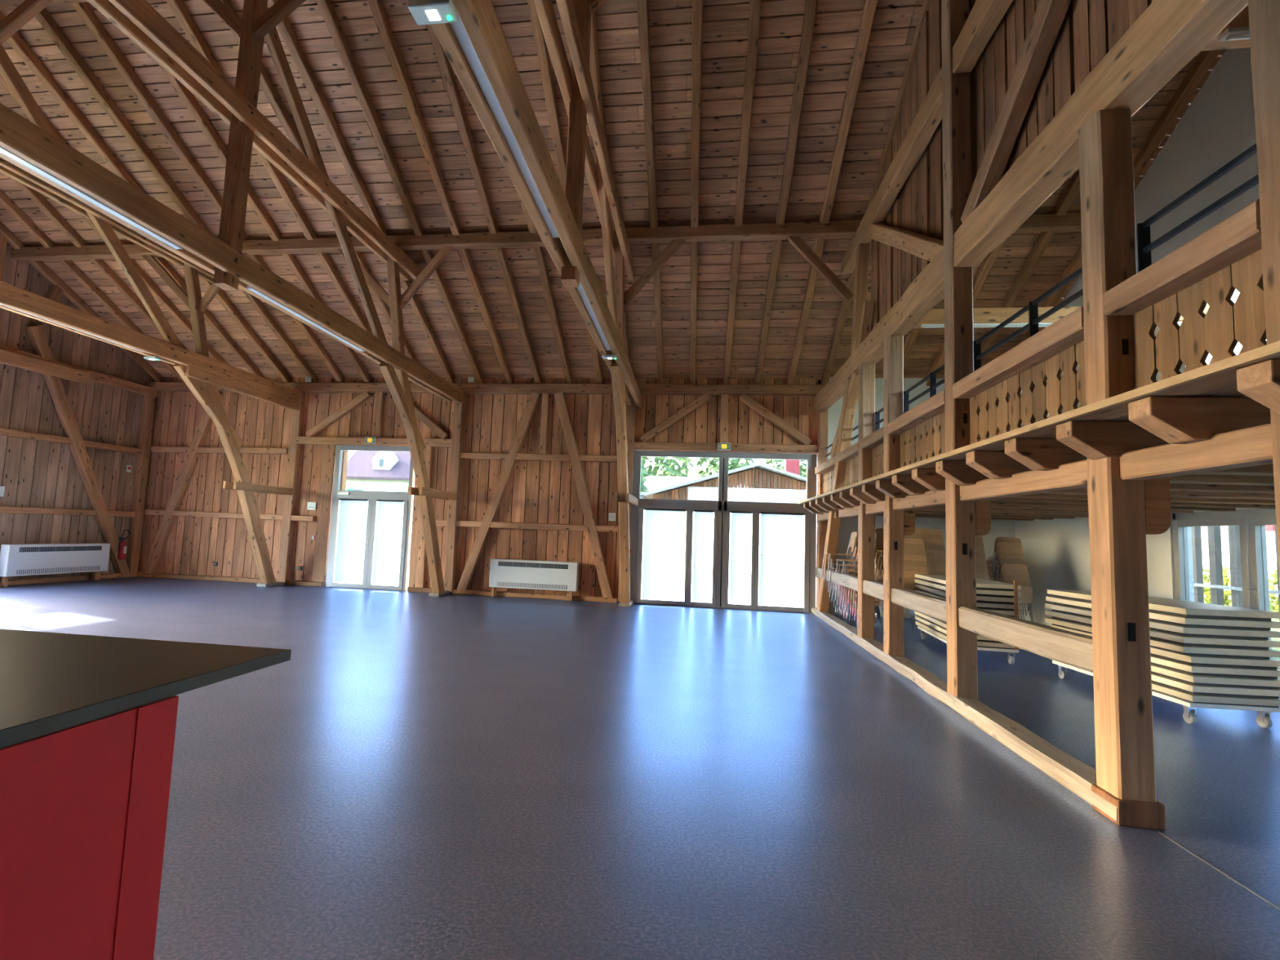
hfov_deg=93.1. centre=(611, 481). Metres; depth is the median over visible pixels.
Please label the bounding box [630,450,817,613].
door
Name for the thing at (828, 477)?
balustrade panel
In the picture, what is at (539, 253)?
rafter
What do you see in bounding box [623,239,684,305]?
brace
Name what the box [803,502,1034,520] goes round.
joist
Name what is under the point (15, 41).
rafter
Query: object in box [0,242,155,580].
wall
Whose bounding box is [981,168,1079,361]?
rafter
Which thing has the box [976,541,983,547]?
chair
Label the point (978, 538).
chair
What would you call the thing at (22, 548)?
grille
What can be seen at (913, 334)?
rafter
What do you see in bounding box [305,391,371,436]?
brace
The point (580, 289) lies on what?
linear light
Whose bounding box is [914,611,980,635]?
folding table
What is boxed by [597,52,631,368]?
rafter
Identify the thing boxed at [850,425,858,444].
metal railing
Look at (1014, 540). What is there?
chair
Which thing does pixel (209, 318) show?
rafter
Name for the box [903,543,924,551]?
chair
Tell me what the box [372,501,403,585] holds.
glass pane
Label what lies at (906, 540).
chair
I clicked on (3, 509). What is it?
wall rail
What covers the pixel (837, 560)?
chair
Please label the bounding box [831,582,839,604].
chair
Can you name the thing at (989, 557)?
chair
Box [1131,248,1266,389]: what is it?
balustrade panel
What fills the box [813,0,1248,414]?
truss
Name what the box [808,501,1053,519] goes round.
joist
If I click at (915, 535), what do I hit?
chair
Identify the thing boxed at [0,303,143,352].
linear light
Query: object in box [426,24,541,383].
rafter
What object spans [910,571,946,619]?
chair
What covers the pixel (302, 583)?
floor plate
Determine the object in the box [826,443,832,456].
metal railing
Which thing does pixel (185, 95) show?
rafter
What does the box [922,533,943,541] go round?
chair
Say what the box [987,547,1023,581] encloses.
chair
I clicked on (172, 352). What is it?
roof truss
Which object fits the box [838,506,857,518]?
beam
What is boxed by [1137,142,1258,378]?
metal railing
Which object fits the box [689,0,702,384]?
rafter
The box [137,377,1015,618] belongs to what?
wall
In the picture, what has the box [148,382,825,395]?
wall plate
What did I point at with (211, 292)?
brace
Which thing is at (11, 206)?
rafter
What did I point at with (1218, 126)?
wall
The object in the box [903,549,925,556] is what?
chair
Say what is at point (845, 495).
joist
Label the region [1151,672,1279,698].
folding table
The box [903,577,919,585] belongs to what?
chair
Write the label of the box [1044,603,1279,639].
folding table
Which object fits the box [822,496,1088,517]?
joist
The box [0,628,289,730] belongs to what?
countertop
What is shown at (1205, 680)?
folding table
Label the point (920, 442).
balustrade panel
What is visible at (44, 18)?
rafter
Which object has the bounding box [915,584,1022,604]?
folding table
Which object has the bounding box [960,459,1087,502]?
beam
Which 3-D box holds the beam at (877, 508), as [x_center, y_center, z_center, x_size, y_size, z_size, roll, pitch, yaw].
[3.625,0.341,8.127,0.143,0.160,1.050,1,-5,9]
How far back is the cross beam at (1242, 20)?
3.26 m
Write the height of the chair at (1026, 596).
0.852 m
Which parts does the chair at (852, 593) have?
leg, leg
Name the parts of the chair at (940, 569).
backrest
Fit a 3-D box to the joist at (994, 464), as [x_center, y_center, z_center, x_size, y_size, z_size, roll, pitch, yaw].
[4.812,-0.080,4.407,4.110,0.202,0.150,2,-5,8]
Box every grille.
[16,565,99,574]
[19,546,102,551]
[497,561,568,568]
[497,582,567,589]
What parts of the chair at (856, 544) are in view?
leg, seat, backrest, leg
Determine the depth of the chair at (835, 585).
10.65 m
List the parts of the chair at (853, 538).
leg, leg, seat, leg, backrest, leg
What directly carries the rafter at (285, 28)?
attached to the ceiling
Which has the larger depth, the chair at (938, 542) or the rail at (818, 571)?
the rail at (818, 571)
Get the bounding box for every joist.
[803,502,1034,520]
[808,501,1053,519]
[815,498,1075,519]
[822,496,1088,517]
[830,493,1088,515]
[839,491,1088,513]
[849,488,1193,513]
[862,484,1235,511]
[875,480,1275,509]
[892,474,1275,505]
[911,468,1275,499]
[935,460,1274,493]
[965,450,1274,485]
[1004,437,1273,475]
[1056,420,1169,459]
[1128,396,1271,444]
[1235,359,1279,413]
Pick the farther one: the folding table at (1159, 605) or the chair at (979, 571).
the chair at (979, 571)
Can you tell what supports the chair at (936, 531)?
on the chair at (926, 536)
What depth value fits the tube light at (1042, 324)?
7.36 m
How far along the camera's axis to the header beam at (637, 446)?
12.64 m
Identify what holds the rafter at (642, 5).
attached to the ceiling
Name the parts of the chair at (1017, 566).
backrest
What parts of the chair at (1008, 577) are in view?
backrest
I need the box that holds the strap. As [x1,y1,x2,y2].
[1013,579,1018,649]
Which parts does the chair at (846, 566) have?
leg, leg, seat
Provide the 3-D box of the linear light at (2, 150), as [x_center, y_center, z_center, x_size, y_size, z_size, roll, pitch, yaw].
[-4.646,-2.554,5.041,0.076,0.074,2.500,2,-5,8]
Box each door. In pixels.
[325,444,414,591]
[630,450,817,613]
[1172,508,1279,679]
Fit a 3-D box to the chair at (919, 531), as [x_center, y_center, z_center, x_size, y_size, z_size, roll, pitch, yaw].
[4.919,1.198,10.166,0.492,0.852,0.522,2,-5,8]
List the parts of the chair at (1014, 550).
leg, backrest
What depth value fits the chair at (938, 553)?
10.06 m
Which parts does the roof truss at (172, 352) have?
purlin post, leg, leg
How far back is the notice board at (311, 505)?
13.95 m
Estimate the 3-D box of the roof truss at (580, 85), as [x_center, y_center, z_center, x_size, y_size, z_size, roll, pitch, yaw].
[-0.854,-2.301,3.316,0.304,8.026,19.900,2,-5,8]
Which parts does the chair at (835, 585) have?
leg, leg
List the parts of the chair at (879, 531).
backrest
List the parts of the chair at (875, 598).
leg, leg, leg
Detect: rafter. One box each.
[0,10,290,382]
[0,73,265,377]
[0,189,184,382]
[0,221,163,382]
[9,177,186,349]
[35,8,317,382]
[71,1,344,382]
[79,213,226,364]
[156,62,371,382]
[165,0,373,335]
[220,0,418,363]
[266,0,454,382]
[315,0,484,383]
[367,0,513,383]
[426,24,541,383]
[521,201,572,383]
[527,0,603,383]
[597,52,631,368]
[636,0,664,383]
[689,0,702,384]
[723,0,761,384]
[754,0,817,384]
[787,0,877,384]
[820,0,931,384]
[903,328,920,366]
[926,240,1005,386]
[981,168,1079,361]
[1019,49,1221,343]
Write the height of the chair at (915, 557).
0.852 m
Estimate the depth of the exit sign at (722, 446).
12.61 m
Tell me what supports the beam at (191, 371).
attached to the roof truss at (172, 352)
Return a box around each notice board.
[0,485,4,496]
[306,502,316,510]
[608,512,615,520]
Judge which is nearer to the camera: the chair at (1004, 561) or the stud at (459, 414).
the chair at (1004, 561)
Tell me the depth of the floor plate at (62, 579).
12.55 m
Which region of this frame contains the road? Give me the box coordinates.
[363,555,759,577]
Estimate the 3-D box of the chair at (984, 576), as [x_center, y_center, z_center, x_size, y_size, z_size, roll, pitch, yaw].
[5.970,1.938,10.084,0.492,0.852,0.522,1,-5,10]
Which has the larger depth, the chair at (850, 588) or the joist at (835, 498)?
the chair at (850, 588)
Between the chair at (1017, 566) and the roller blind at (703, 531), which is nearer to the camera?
the chair at (1017, 566)
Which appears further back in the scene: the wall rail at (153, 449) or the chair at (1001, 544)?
the wall rail at (153, 449)
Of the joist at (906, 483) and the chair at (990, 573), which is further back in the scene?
the chair at (990, 573)
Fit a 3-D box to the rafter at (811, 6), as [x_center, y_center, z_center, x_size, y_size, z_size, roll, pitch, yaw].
[2.517,-5.165,8.182,0.139,5.435,10.071,2,-5,8]
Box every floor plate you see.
[0,571,138,586]
[135,572,276,582]
[286,580,325,586]
[407,586,431,592]
[453,589,617,603]
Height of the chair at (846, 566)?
0.852 m
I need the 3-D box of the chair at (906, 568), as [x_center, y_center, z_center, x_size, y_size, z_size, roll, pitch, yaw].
[4.863,1.790,9.880,0.492,0.852,0.522,2,-5,8]
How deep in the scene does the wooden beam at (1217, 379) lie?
3.02 m
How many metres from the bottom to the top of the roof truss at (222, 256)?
8.027 m
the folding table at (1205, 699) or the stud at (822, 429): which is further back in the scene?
the stud at (822, 429)
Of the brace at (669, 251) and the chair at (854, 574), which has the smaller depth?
the brace at (669, 251)
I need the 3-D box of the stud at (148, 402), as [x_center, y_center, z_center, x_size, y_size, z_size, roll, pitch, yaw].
[-11.220,0.037,14.426,0.160,4.400,0.207,2,-5,8]
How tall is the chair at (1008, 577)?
0.852 m
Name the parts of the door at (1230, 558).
frame, glass pane, frame, handle, frame, glass pane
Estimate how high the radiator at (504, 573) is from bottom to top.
0.800 m
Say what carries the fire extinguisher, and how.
attached to the brace at (36, 333)
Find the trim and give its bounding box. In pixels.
[1155,830,1279,910]
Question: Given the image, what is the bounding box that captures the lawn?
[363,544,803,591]
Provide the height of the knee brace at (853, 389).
1.262 m
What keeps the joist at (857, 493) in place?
on the beam at (877, 508)
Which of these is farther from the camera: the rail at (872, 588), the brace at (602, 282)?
the brace at (602, 282)
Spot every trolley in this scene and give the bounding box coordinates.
[917,626,1018,664]
[1052,660,1279,728]
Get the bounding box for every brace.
[0,0,52,45]
[25,325,129,577]
[31,284,63,324]
[142,255,189,308]
[142,393,222,573]
[199,252,248,311]
[202,0,241,37]
[251,0,306,40]
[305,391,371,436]
[337,248,389,306]
[399,245,453,308]
[413,404,448,439]
[457,392,541,590]
[554,392,613,598]
[588,0,607,13]
[595,273,607,298]
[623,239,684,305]
[639,394,711,442]
[738,394,812,444]
[786,235,853,302]
[830,372,858,457]
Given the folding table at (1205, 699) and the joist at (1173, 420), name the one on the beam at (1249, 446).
the joist at (1173, 420)
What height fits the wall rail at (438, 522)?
0.140 m
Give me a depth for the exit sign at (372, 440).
13.71 m
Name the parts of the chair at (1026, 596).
backrest, leg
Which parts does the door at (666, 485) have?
frame, glass pane, frame, frame, glass pane, frame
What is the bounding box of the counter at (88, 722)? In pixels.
[0,628,291,959]
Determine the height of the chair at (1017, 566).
0.852 m
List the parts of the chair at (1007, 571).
backrest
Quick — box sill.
[811,606,1117,822]
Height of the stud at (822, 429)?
4.470 m
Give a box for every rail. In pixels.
[0,427,142,454]
[0,506,135,517]
[144,509,316,521]
[151,446,288,453]
[435,520,618,532]
[460,452,617,462]
[814,456,835,474]
[814,567,822,577]
[825,570,857,591]
[835,441,858,462]
[861,426,883,448]
[862,579,883,599]
[888,389,944,434]
[891,587,946,622]
[952,306,1084,398]
[958,606,1093,672]
[1103,199,1261,315]
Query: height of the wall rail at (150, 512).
0.131 m
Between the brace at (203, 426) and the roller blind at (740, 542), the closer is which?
the roller blind at (740, 542)
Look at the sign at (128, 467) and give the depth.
14.18 m
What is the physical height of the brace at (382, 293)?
1.107 m
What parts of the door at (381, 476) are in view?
frame, glass pane, frame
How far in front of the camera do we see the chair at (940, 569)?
9.95 m
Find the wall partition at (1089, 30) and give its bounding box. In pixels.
[871,0,1153,331]
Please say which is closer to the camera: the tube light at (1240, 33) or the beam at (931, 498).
the tube light at (1240, 33)
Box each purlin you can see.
[0,0,88,10]
[10,213,1081,261]
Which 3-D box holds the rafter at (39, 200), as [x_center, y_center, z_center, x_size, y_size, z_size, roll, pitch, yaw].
[-10.258,-5.496,9.979,0.139,5.436,10.072,2,-5,8]
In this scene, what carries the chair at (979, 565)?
on the chair at (979, 571)
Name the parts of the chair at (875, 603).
leg, seat, leg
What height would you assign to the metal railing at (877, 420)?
1.120 m
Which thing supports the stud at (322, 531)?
attached to the wall at (536, 491)
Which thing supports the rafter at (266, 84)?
attached to the ceiling
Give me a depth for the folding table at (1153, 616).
5.24 m
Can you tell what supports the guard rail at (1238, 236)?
attached to the post at (1122, 513)
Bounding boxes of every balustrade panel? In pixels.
[822,468,834,493]
[844,456,858,486]
[872,443,884,476]
[900,411,945,467]
[969,340,1085,444]
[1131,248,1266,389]
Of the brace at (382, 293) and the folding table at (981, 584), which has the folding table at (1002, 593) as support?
the folding table at (981, 584)
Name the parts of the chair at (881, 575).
leg, leg, backrest, leg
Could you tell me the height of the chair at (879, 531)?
0.852 m
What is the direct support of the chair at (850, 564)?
on the chair at (852, 569)
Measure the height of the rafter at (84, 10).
5.432 m
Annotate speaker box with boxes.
[305,376,311,382]
[467,377,474,382]
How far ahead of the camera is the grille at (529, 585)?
12.76 m
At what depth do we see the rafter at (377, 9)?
9.31 m
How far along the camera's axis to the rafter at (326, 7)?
9.35 m
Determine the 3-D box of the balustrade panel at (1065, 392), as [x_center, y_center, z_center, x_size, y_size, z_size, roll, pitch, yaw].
[3.149,-0.566,4.579,0.029,0.598,1.917,2,-5,8]
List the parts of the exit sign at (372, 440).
green panel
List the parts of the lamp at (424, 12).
bulb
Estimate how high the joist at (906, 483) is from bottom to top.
0.202 m
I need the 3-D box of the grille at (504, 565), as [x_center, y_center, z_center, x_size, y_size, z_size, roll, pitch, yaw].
[-1.664,1.762,12.803,1.520,0.095,0.020,2,-5,8]
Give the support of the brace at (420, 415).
attached to the wall at (536, 491)
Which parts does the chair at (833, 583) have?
leg, leg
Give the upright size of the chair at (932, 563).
0.852 m
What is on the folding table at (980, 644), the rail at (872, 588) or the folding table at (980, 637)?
the folding table at (980, 637)
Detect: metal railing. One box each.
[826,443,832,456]
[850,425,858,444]
[875,407,883,431]
[903,364,944,456]
[973,266,1083,439]
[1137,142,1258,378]
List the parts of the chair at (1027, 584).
backrest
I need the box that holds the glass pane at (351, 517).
[334,500,367,582]
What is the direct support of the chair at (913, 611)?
on the floor
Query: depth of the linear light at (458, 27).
4.05 m
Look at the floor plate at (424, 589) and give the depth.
13.29 m
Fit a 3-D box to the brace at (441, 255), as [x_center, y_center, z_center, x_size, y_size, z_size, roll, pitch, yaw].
[-3.286,-3.622,10.638,1.094,1.103,0.109,1,-5,19]
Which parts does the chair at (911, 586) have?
backrest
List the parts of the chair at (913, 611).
leg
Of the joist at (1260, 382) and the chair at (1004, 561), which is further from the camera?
the chair at (1004, 561)
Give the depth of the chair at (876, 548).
10.01 m
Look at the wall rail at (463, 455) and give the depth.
13.21 m
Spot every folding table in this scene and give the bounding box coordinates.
[914,578,1021,597]
[914,589,1020,610]
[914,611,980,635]
[915,573,1021,591]
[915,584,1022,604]
[915,615,1004,643]
[915,621,1020,649]
[982,608,1022,617]
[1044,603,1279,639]
[1044,610,1279,649]
[1044,617,1279,659]
[1045,595,1279,631]
[1046,589,1279,621]
[1049,624,1279,669]
[1150,654,1279,679]
[1151,663,1279,688]
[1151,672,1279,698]
[1151,681,1279,707]
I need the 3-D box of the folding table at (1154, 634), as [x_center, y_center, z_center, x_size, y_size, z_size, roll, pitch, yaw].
[5.381,1.469,6.112,0.780,0.079,1.860,2,-5,4]
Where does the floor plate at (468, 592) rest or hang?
on the floor
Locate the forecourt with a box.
[338,567,803,607]
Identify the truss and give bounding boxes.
[0,0,466,596]
[0,44,305,586]
[430,0,641,606]
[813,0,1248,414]
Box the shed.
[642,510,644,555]
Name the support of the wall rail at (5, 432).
attached to the wall at (34, 473)
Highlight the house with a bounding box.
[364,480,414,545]
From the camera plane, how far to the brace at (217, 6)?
7.19 m
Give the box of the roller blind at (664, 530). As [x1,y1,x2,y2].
[642,510,685,599]
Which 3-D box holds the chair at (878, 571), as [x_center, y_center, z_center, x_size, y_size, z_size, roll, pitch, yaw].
[4.212,1.700,10.159,0.522,0.852,0.492,2,-5,8]
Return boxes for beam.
[0,348,90,384]
[183,364,299,410]
[296,436,451,447]
[633,441,817,453]
[798,340,1279,504]
[817,511,844,520]
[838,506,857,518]
[865,501,883,515]
[893,490,945,510]
[913,304,1209,328]
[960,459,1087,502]
[1119,423,1273,479]
[1201,4,1250,50]
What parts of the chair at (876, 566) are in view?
leg, leg, backrest, leg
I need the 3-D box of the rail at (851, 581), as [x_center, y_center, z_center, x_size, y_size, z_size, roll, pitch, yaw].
[3.847,1.617,9.973,0.162,0.200,2.480,1,-5,9]
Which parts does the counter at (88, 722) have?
red panel, red panel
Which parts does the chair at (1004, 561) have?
backrest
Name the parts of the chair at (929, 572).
backrest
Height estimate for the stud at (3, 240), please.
6.604 m
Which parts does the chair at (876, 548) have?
seat, leg, backrest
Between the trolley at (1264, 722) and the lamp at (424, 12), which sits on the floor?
the trolley at (1264, 722)
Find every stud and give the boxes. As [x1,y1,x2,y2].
[0,233,7,281]
[125,391,155,577]
[276,391,306,582]
[311,444,336,583]
[372,391,384,437]
[408,446,432,587]
[444,392,466,591]
[539,393,549,453]
[617,396,635,600]
[720,394,729,443]
[815,409,827,607]
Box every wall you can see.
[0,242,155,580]
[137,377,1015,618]
[1014,47,1259,626]
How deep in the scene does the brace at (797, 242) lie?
9.66 m
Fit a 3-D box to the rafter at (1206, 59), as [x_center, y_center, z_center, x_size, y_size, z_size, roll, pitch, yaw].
[7.239,-5.038,7.514,0.138,5.430,10.071,2,-5,8]
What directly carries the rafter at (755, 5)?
attached to the ceiling
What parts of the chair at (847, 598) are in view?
leg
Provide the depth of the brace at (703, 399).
12.89 m
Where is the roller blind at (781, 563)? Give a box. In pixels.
[760,513,804,606]
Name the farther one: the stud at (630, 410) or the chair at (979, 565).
the stud at (630, 410)
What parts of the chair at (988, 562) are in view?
backrest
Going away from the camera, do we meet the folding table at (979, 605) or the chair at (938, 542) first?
the folding table at (979, 605)
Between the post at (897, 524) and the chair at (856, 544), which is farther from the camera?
the chair at (856, 544)
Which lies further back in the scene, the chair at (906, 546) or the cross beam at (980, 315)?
the chair at (906, 546)
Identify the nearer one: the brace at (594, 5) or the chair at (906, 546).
the brace at (594, 5)
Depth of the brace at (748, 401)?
12.61 m
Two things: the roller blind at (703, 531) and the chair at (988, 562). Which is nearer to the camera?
the chair at (988, 562)
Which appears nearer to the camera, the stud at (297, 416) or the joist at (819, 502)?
the joist at (819, 502)
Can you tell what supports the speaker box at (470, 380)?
attached to the wall plate at (471, 388)
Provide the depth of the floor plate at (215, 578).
14.05 m
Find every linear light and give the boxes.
[0,146,182,249]
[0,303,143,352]
[246,284,364,351]
[449,13,559,238]
[576,281,610,350]
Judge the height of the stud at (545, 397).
1.360 m
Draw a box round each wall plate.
[0,344,158,397]
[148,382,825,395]
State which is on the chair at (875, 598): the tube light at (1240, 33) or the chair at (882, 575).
the chair at (882, 575)
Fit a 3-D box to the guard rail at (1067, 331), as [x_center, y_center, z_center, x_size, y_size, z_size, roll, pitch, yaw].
[3.083,-0.920,4.622,0.166,0.146,1.920,1,-5,9]
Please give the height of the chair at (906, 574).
0.852 m
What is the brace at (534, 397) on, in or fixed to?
attached to the wall at (536, 491)
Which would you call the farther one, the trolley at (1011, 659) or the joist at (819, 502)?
the joist at (819, 502)
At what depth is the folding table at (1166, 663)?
5.19 m
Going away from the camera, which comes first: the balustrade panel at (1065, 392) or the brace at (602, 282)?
the balustrade panel at (1065, 392)
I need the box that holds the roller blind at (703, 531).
[692,511,713,601]
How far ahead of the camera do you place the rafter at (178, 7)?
10.07 m
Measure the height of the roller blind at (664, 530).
1.850 m
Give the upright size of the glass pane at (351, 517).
1.850 m
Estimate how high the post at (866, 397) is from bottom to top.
3.940 m
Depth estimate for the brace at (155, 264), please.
11.30 m
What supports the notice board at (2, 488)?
attached to the wall at (34, 473)
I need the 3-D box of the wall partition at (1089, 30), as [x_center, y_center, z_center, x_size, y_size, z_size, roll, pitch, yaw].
[3.128,-5.387,2.758,0.062,5.934,13.340,2,-5,8]
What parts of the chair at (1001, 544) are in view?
leg, backrest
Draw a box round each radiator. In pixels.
[0,542,110,586]
[488,558,579,600]
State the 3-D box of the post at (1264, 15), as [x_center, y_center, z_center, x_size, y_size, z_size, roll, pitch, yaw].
[2.740,-0.338,2.346,0.192,3.940,0.206,2,-5,8]
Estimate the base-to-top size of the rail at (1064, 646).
0.204 m
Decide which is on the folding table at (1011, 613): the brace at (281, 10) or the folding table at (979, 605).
the folding table at (979, 605)
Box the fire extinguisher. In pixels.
[117,529,130,559]
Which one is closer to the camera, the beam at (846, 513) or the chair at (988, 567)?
the beam at (846, 513)
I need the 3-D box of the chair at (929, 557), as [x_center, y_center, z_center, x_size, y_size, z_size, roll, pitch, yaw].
[5.360,1.663,10.246,0.492,0.852,0.522,2,-5,7]
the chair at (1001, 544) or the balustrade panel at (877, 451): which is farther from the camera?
the chair at (1001, 544)
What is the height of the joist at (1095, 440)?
0.202 m
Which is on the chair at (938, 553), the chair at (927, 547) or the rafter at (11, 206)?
the chair at (927, 547)
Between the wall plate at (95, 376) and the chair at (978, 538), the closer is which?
the chair at (978, 538)
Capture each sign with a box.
[126,465,131,472]
[364,436,376,444]
[717,442,730,450]
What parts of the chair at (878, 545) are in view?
backrest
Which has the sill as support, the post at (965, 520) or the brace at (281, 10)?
the post at (965, 520)
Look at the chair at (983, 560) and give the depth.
9.97 m
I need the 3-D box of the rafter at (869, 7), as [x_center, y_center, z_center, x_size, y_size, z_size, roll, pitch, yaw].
[3.192,-5.143,8.085,0.140,5.436,10.072,2,-5,8]
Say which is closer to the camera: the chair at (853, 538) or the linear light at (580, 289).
the linear light at (580, 289)
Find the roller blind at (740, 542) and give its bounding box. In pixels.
[729,512,751,604]
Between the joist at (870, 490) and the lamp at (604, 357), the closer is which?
the joist at (870, 490)
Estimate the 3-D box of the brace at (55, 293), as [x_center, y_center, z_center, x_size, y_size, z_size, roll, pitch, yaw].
[-11.378,-3.713,12.306,0.125,1.158,0.564,1,-5,9]
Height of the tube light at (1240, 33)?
0.042 m
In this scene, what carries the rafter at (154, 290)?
attached to the ceiling
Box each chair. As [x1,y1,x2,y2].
[822,532,857,578]
[823,537,857,584]
[826,551,857,589]
[827,557,857,594]
[829,572,857,599]
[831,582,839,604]
[833,585,841,609]
[835,559,857,587]
[835,588,855,615]
[836,564,857,593]
[837,593,857,620]
[839,547,878,599]
[839,598,876,627]
[840,553,880,605]
[843,558,883,611]
[844,564,883,615]
[847,575,883,621]
[848,595,880,626]
[851,600,883,629]
[875,528,883,559]
[875,542,883,558]
[876,547,883,561]
[903,533,923,539]
[903,537,924,545]
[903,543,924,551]
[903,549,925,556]
[903,554,926,562]
[903,560,927,568]
[903,565,928,573]
[903,571,928,621]
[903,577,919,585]
[903,582,933,639]
[909,565,946,613]
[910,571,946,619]
[911,610,924,632]
[914,528,922,534]
[921,528,942,536]
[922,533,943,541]
[923,538,944,546]
[924,544,945,551]
[924,549,946,556]
[925,555,946,561]
[926,560,946,567]
[975,535,982,542]
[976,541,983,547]
[976,546,984,553]
[976,551,985,558]
[976,556,986,564]
[976,562,987,569]
[976,568,988,575]
[976,573,989,579]
[986,537,1021,580]
[986,542,1022,580]
[986,560,1028,610]
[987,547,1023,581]
[987,566,1026,615]
[988,552,1027,605]
[988,556,999,579]
[988,571,1024,619]
[996,558,1028,608]
[999,564,1030,616]
[1001,568,1031,618]
[1003,574,1031,621]
[1004,580,1031,618]
[1017,586,1033,622]
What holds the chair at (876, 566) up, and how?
on the chair at (878, 571)
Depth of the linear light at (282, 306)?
8.18 m
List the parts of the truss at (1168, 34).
purlin post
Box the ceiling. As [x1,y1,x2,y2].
[0,0,1226,380]
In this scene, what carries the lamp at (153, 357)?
attached to the roof truss at (172, 352)
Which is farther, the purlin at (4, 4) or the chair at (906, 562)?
the chair at (906, 562)
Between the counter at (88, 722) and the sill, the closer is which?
the counter at (88, 722)
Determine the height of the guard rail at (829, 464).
0.147 m
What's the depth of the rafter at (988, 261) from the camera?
10.17 m
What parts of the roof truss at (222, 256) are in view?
hanging post, purlin post, leg, leg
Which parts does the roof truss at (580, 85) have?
hanging post, purlin post, leg, leg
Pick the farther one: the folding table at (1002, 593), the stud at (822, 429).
the stud at (822, 429)
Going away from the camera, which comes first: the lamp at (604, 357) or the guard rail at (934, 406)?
the guard rail at (934, 406)
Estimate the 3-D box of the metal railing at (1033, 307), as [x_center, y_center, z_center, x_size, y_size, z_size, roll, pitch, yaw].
[3.212,-0.823,4.595,0.060,1.120,1.892,2,-5,8]
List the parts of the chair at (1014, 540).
leg, backrest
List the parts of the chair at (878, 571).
leg, leg, backrest, leg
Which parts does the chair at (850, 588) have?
leg, leg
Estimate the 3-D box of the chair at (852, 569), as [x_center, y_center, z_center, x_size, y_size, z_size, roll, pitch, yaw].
[4.207,1.584,10.879,0.522,0.852,0.492,2,-5,8]
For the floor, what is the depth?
3.36 m
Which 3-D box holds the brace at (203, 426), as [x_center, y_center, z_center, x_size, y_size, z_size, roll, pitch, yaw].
[-10.217,0.019,14.415,1.565,4.454,0.158,2,-5,8]
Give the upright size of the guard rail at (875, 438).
0.145 m
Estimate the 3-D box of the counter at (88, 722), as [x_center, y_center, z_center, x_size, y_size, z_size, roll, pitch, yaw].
[-2.575,0.896,0.479,2.416,1.000,3.600,2,-5,8]
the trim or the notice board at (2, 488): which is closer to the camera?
the trim
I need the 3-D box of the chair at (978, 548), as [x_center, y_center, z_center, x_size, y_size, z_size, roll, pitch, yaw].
[6.016,1.516,10.287,0.492,0.852,0.522,1,-5,10]
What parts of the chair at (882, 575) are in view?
leg, leg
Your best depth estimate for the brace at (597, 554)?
12.98 m
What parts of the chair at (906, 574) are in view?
backrest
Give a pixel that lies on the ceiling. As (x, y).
(725, 23)
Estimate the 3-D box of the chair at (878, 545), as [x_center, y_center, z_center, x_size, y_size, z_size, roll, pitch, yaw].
[4.917,1.329,10.676,0.492,0.852,0.522,1,-5,10]
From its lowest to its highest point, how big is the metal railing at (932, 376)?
1.120 m
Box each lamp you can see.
[143,355,161,360]
[407,0,458,25]
[601,355,617,359]
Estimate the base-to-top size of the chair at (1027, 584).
0.852 m
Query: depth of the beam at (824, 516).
11.49 m
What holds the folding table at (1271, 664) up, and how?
on the folding table at (1166, 663)
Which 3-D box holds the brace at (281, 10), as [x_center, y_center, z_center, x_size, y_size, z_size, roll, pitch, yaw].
[-3.759,-5.699,7.156,1.012,0.980,0.111,2,-5,3]
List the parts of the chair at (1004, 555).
leg, backrest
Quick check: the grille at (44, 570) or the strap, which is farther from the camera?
the grille at (44, 570)
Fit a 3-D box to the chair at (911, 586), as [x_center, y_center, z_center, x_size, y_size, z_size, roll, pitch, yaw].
[4.839,2.044,9.757,0.492,0.852,0.522,2,-5,8]
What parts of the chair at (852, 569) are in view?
seat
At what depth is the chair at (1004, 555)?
10.04 m
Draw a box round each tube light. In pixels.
[920,321,1182,328]
[1218,26,1249,40]
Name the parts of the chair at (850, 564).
leg, seat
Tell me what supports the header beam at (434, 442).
attached to the wall at (536, 491)
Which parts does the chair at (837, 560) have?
leg, leg, seat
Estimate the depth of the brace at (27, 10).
7.68 m
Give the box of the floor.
[0,576,1279,959]
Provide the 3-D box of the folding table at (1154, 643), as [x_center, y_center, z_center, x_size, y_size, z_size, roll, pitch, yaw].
[5.373,1.550,6.100,0.780,0.079,1.860,2,-5,4]
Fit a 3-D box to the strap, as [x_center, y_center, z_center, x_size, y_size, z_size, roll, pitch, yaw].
[5.054,1.659,7.562,0.040,0.860,0.012,1,-5,13]
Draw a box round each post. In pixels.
[817,377,856,612]
[857,363,875,638]
[883,335,915,656]
[941,0,991,699]
[1078,108,1171,830]
[1248,0,1279,582]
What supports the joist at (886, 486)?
on the beam at (931, 498)

